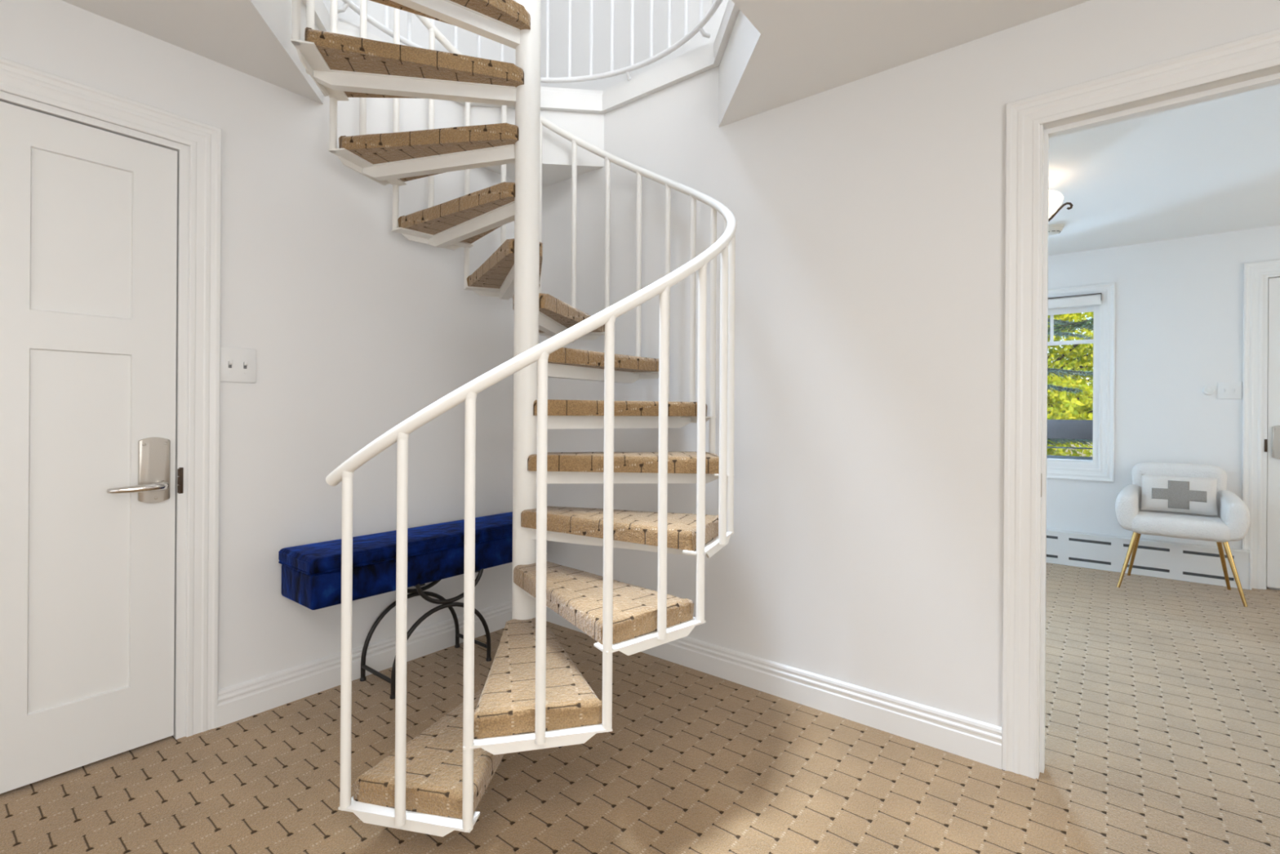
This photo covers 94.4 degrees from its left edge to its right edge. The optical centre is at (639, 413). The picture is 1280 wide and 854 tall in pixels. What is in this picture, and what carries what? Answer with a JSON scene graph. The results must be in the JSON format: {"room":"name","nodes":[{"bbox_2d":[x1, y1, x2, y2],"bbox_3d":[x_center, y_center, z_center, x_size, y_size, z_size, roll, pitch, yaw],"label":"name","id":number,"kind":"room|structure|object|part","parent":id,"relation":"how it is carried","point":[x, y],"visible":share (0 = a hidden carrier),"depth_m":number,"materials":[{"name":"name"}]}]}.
{"room":"stair hall","nodes":[
{"label":"stair hall","id":0,"kind":"room"},
{"bbox_2d":[0,0,515,736],"bbox_3d":[-2.101,-0.264,1.592,0.120,2.820,4.700,0,0,39],"label":"wall","id":1,"kind":"structure","parent":0,"point":[356,326],"depth_m":2.44,"materials":[{"name":"white paint"}]},
{"bbox_2d":[0,101,177,793],"bbox_3d":[-1.889,0.103,1.753,0.109,2.062,0.845,0,0,39],"label":"door","id":2,"kind":"structure","parent":1,"relation":"in","point":[88,215],"depth_m":1.91,"materials":[{"name":"white paint"}]},
{"bbox_3d":[-1.677,0.247,1.986,0.066,0.035,0.164,0,0,39],"label":"lever","id":3,"kind":"part","parent":2,"relation":"part of","materials":[{"name":"silver metal"}]},
{"bbox_3d":[-1.675,0.194,2.045,0.011,0.226,0.086,0,0,39],"label":"handle","id":4,"kind":"part","parent":2,"relation":"part of","materials":[{"name":"silver metal"}]},
{"bbox_2d":[0,90,187,739],"bbox_3d":[-1.943,0.096,1.796,0.118,2.103,0.909,0,0,39],"label":"trim","id":5,"kind":"structure","parent":1,"relation":"attached to","point":[182,149],"depth_m":2.10,"materials":[{"name":"white paint"}]},
{"bbox_2d":[0,57,222,737],"bbox_3d":[-1.888,0.050,1.753,0.016,2.196,1.095,0,0,39],"label":"trim","id":6,"kind":"structure","parent":1,"relation":"attached to","point":[204,140],"depth_m":2.13,"materials":[{"name":"white paint"}]},
{"bbox_2d":[177,467,183,493],"bbox_3d":[-1.624,0.236,2.096,0.010,0.092,0.018,0,0,39],"label":"latch strike","id":7,"kind":"object","parent":1,"relation":"attached to","point":[180,470],"visible":1,"depth_m":2.10,"materials":[{"name":"brown metal"}]},
{"bbox_2d":[220,346,256,382],"bbox_3d":[-1.510,-0.183,2.223,0.019,0.130,0.130,0,0,39],"label":"light switch","id":8,"kind":"object","parent":1,"relation":"attached to","point":[237,364],"visible":1,"depth_m":2.23,"materials":[{"name":"white plastic"}]},
{"bbox_2d":[216,600,511,727],"bbox_3d":[-1.074,1.087,2.782,0.018,0.131,1.548,0,0,39],"label":"baseboard","id":9,"kind":"structure","parent":1,"relation":"attached to","point":[241,700],"depth_m":2.48,"materials":[{"name":"white paint"}]},
{"bbox_2d":[322,0,515,65],"bbox_3d":[-2.311,-2.817,2.015,0.100,2.277,5.080,0,0,39],"label":"wall","id":10,"kind":"structure","parent":0,"point":[467,40],"depth_m":3.33,"materials":[{"name":"white paint"}]},
{"bbox_2d":[61,0,1090,187],"bbox_3d":[-0.248,-1.419,0.122,4.600,0.275,4.700,0,0,39],"label":"ceiling","id":11,"kind":"structure","parent":0,"point":[777,53],"depth_m":2.04,"materials":[{"name":"white paint"}]},
{"bbox_2d":[540,0,728,90],"bbox_3d":[1.278,-2.793,2.467,5.150,2.277,0.100,0,0,39],"label":"wall","id":12,"kind":"structure","parent":0,"point":[558,9],"depth_m":3.56,"materials":[{"name":"white paint"}]},
{"bbox_2d":[0,562,1279,853],"bbox_3d":[1.127,1.217,1.227,5.800,0.100,8.404,0,0,39],"label":"floor","id":13,"kind":"structure","parent":0,"point":[1162,695],"depth_m":1.92,"materials":[{"name":"carpet"}]},
{"bbox_2d":[278,511,512,698],"bbox_3d":[-0.940,0.839,2.687,0.306,0.630,1.178,0,0,39],"label":"upholstered bench","id":14,"kind":"object","parent":13,"relation":"on","point":[311,573],"visible":0.75,"depth_m":2.47,"materials":[{"name":"blue fabric"}]},
{"bbox_2d":[278,511,512,574],"bbox_3d":[-0.937,0.556,2.687,0.301,0.064,1.174,0,0,39],"label":"seat cushion","id":15,"kind":"object","parent":14,"relation":"on","point":[376,549],"depth_m":2.45,"materials":[{"name":"blue fabric"}]},
{"bbox_2d":[290,0,736,836],"bbox_3d":[-0.421,-0.843,2.218,1.548,4.000,1.547,0,0,33],"label":"spiral staircase","id":16,"kind":"structure","parent":13,"relation":"on","point":[533,695],"depth_m":2.02,"materials":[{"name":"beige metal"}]},
{"bbox_3d":[-0.419,-1.173,2.218,1.548,2.732,1.548,0,0,39],"label":"handrail","id":17,"kind":"part","parent":16,"relation":"part of","materials":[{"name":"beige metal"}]},
{"bbox_2d":[1115,462,1249,606],"bbox_3d":[3.648,0.767,4.020,0.655,0.838,0.541,0,0,41],"label":"armchair","id":18,"kind":"object","parent":13,"relation":"on","point":[1232,523],"visible":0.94,"depth_m":3.94,"materials":[{"name":"white fabric"}]},
{"bbox_3d":[3.312,0.985,4.024,0.128,0.398,0.029,0,0,10],"label":"leg","id":19,"kind":"part","parent":18,"relation":"part of","materials":[{"name":"gold metal"}]},
{"bbox_3d":[3.425,0.652,4.159,0.133,0.287,0.431,0,0,43],"label":"armrest","id":20,"kind":"part","parent":18,"relation":"part of","materials":[{"name":"white fabric"}]},
{"bbox_3d":[3.576,0.987,4.282,0.029,0.399,0.139,0,0,9],"label":"leg","id":21,"kind":"part","parent":18,"relation":"part of","materials":[{"name":"gold metal"}]},
{"bbox_3d":[3.776,0.585,4.166,0.497,0.470,0.155,0,0,41],"label":"backrest","id":22,"kind":"part","parent":18,"relation":"part of","materials":[{"name":"white fabric"}]},
{"bbox_2d":[1141,473,1217,516],"bbox_3d":[3.658,0.548,4.031,0.385,0.247,0.111,0,0,41],"label":"throw pillow","id":23,"kind":"object","parent":18,"relation":"on","point":[1197,495],"visible":1,"depth_m":4.00,"materials":[{"name":"white fabric"}]},
{"bbox_3d":[3.618,0.744,3.986,0.500,0.128,0.450,0,0,41],"label":"seat","id":24,"kind":"part","parent":18,"relation":"part of","materials":[{"name":"white fabric"}]},
{"bbox_3d":[3.916,0.989,3.987,0.139,0.399,0.029,0,0,-16],"label":"leg","id":25,"kind":"part","parent":18,"relation":"part of","materials":[{"name":"gold metal"}]},
{"bbox_3d":[3.818,0.654,3.818,0.133,0.287,0.431,0,0,39],"label":"armrest","id":26,"kind":"part","parent":18,"relation":"part of","materials":[{"name":"white fabric"}]},
{"bbox_3d":[3.697,0.987,3.689,0.029,0.398,0.128,0,0,-18],"label":"leg","id":27,"kind":"part","parent":18,"relation":"part of","materials":[{"name":"gold metal"}]},
{"bbox_2d":[538,0,1279,726],"bbox_3d":[1.598,-0.240,1.726,5.740,2.820,0.120,0,0,39],"label":"wall","id":28,"kind":"structure","parent":0,"point":[864,548],"depth_m":2.28,"materials":[{"name":"white paint"}]},
{"bbox_2d":[302,0,739,113],"bbox_3d":[-0.446,-1.613,2.231,1.720,0.110,1.710,0,0,39],"label":"trim","id":29,"kind":"structure","parent":28,"relation":"attached to","point":[708,56],"depth_m":2.82,"materials":[{"name":"white paint"}]},
{"bbox_2d":[337,0,723,83],"bbox_3d":[-0.396,-2.149,2.268,1.677,0.978,1.543,0,0,39],"label":"guard railing","id":30,"kind":"object","parent":29,"relation":"on","point":[715,3],"visible":0.59,"depth_m":2.87,"materials":[{"name":"white metal"}]},
{"bbox_2d":[546,605,1001,768],"bbox_3d":[0.301,1.097,2.664,2.280,0.131,0.018,0,0,39],"label":"baseboard","id":31,"kind":"structure","parent":28,"relation":"attached to","point":[975,740],"depth_m":2.28,"materials":[{"name":"white paint"}]},
{"bbox_2d":[1001,28,1279,778],"bbox_3d":[1.641,0.077,1.603,1.129,2.187,0.016,0,0,39],"label":"trim","id":32,"kind":"structure","parent":28,"relation":"attached to","point":[1024,117],"depth_m":1.91,"materials":[{"name":"white paint"}]},
{"bbox_2d":[1035,66,1279,778],"bbox_3d":[1.684,0.120,1.656,0.943,2.101,0.123,0,0,39],"label":"trim","id":33,"kind":"structure","parent":28,"relation":"attached to","point":[1270,77],"depth_m":1.90,"materials":[{"name":"white paint"}]},
{"bbox_3d":[1.298,0.231,1.917,0.002,0.075,0.024,0,0,39],"label":"strike plate","id":34,"kind":"part","parent":33,"relation":"part of","materials":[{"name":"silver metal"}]},
{"bbox_2d":[1046,225,1279,589],"bbox_3d":[4.056,-0.164,4.235,5.020,2.700,0.140,0,0,39],"label":"wall","id":35,"kind":"structure","parent":0,"point":[1179,302],"depth_m":4.32,"materials":[{"name":"white paint"}]},
{"bbox_2d":[1046,304,1096,464],"bbox_3d":[3.225,-0.244,4.897,0.855,1.270,0.140,0,0,39],"label":"window","id":36,"kind":"structure","parent":35,"relation":"in","point":[1093,340],"depth_m":4.63,"materials":[{"name":"white paint"}]},
{"bbox_2d":[1048,293,1102,315],"bbox_3d":[3.195,-0.859,4.836,0.900,0.130,0.079,0,0,39],"label":"roller shade","id":37,"kind":"object","parent":36,"relation":"attached to","point":[1080,303],"visible":0.44,"depth_m":4.65,"materials":[{"name":"white fabric"}]},
{"bbox_2d":[1046,282,1115,482],"bbox_3d":[3.182,-0.240,4.832,1.073,1.514,0.016,0,0,39],"label":"trim","id":38,"kind":"structure","parent":35,"relation":"attached to","point":[1105,473],"depth_m":4.54,"materials":[{"name":"white paint"}]},
{"bbox_2d":[1046,528,1252,589],"bbox_3d":[3.197,1.051,4.774,2.417,0.259,0.076,0,0,39],"label":"baseboard heater","id":39,"kind":"object","parent":35,"relation":"attached to","point":[1192,562],"visible":0.5,"depth_m":4.32,"materials":[{"name":"white metal"}]},
{"bbox_2d":[1202,386,1215,395],"bbox_3d":[4.002,-0.163,4.170,0.066,0.066,0.029,0,0,39],"label":"wall sensor","id":40,"kind":"object","parent":35,"relation":"attached to","point":[1207,390],"visible":1,"depth_m":4.17,"materials":[{"name":"white plastic"}]},
{"bbox_2d":[1217,382,1242,399],"bbox_3d":[4.087,-0.158,4.109,0.122,0.116,0.019,0,0,39],"label":"light switch","id":41,"kind":"object","parent":35,"relation":"attached to","point":[1232,390],"visible":1,"depth_m":4.11,"materials":[{"name":"white plastic"}]},
{"bbox_2d":[1241,259,1279,589],"bbox_3d":[4.577,0.081,3.719,1.126,2.218,0.016,0,0,39],"label":"trim","id":42,"kind":"structure","parent":35,"relation":"attached to","point":[1253,272],"depth_m":4.04,"materials":[{"name":"white paint"}]},
{"bbox_2d":[1264,439,1267,451],"bbox_3d":[4.228,0.215,4.006,0.014,0.085,0.010,0,0,39],"label":"latch strike","id":43,"kind":"object","parent":35,"relation":"attached to","point":[1265,440],"visible":1,"depth_m":4.00,"materials":[{"name":"brown metal"}]},
{"bbox_2d":[1263,275,1279,590],"bbox_3d":[4.628,0.131,3.779,0.915,2.118,0.138,0,0,39],"label":"trim","id":44,"kind":"structure","parent":35,"relation":"attached to","point":[1272,276],"depth_m":4.01,"materials":[{"name":"white paint"}]},
{"bbox_2d":[1266,277,1279,588],"bbox_3d":[4.577,0.129,3.719,0.880,2.085,0.109,0,0,39],"label":"door","id":45,"kind":"structure","parent":35,"relation":"in","point":[1273,553],"depth_m":3.99,"materials":[{"name":"white paint"}]},
{"bbox_3d":[4.290,0.190,3.966,0.086,0.225,0.011,0,0,39],"label":"handle","id":46,"kind":"part","parent":45,"relation":"part of","materials":[{"name":"silver metal"}]},
{"bbox_2d":[1048,84,1279,255],"bbox_3d":[2.973,-1.396,2.865,4.780,0.250,3.364,0,0,39],"label":"ceiling","id":47,"kind":"structure","parent":0,"point":[1211,166],"depth_m":3.17,"materials":[{"name":"white paint"}]},
{"bbox_2d":[1048,223,1064,235],"bbox_3d":[2.805,-1.248,4.043,0.144,0.048,0.144,0,0,39],"label":"smoke detector","id":48,"kind":"object","parent":47,"relation":"attached to","point":[1055,228],"visible":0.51,"depth_m":3.99,"materials":[{"name":"beige plastic"}]},
{"bbox_2d":[1048,190,1072,222],"bbox_3d":[2.109,-1.121,3.269,0.444,0.310,0.444,0,0,39],"label":"ceiling light","id":49,"kind":"object","parent":47,"relation":"attached to","point":[1055,198],"visible":0.18,"depth_m":3.15,"materials":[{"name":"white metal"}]},
{"bbox_3d":[2.106,-1.096,3.295,0.406,0.151,0.406,0,0,39],"label":"lamp shade","id":50,"kind":"part","parent":49,"relation":"part of","materials":[{"name":"white glass"}]},
{"bbox_3d":[2.228,-1.071,3.242,0.230,0.145,0.013,0,0,24],"label":"scroll arm","id":51,"kind":"part","parent":49,"relation":"part of","materials":[{"name":"brown metal"}]},
{"label":"outside","id":52,"kind":"structure","parent":0,"visible":0},
{"bbox_3d":[14.951,4.507,22.941,60.000,0.100,40.016,0,0,39],"label":"ground","id":53,"kind":"structure","parent":52,"visible":0},
{"bbox_2d":[1046,311,1093,457],"bbox_3d":[7.873,0.541,12.304,6.059,7.752,5.824,0,0,-7],"label":"maple tree","id":54,"kind":"object","parent":53,"relation":"on","point":[1062,405],"visible":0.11,"depth_m":10.99,"materials":[{"name":"green plant"}]},
{"bbox_2d":[1047,316,1093,447],"bbox_3d":[5.138,-0.107,9.228,4.410,9.000,2.873,0,0,26],"label":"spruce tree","id":55,"kind":"object","parent":53,"relation":"on","point":[1056,322],"visible":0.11,"depth_m":8.21,"materials":[{"name":"green plant"}]},
{"bbox_2d":[1047,314,1093,333],"bbox_3d":[5.921,-0.602,5.756,4.690,10.000,1.186,0,0,39],"label":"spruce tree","id":56,"kind":"object","parent":53,"relation":"on","point":[1088,322],"visible":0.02,"depth_m":6.70,"materials":[{"name":"green plant"}]},
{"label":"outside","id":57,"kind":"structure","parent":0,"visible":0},
{"bbox_3d":[3.995,1.296,5.149,9.000,0.180,1.226,0,0,39],"label":"floor","id":58,"kind":"structure","parent":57,"visible":0},
{"bbox_2d":[1046,419,1093,460],"bbox_3d":[4.338,0.633,5.574,8.000,1.150,0.100,0,0,39],"label":"balcony railing","id":59,"kind":"object","parent":58,"relation":"on","point":[1056,428],"visible":0.02,"depth_m":5.68,"materials":[{"name":"grey metal"}]}
]}

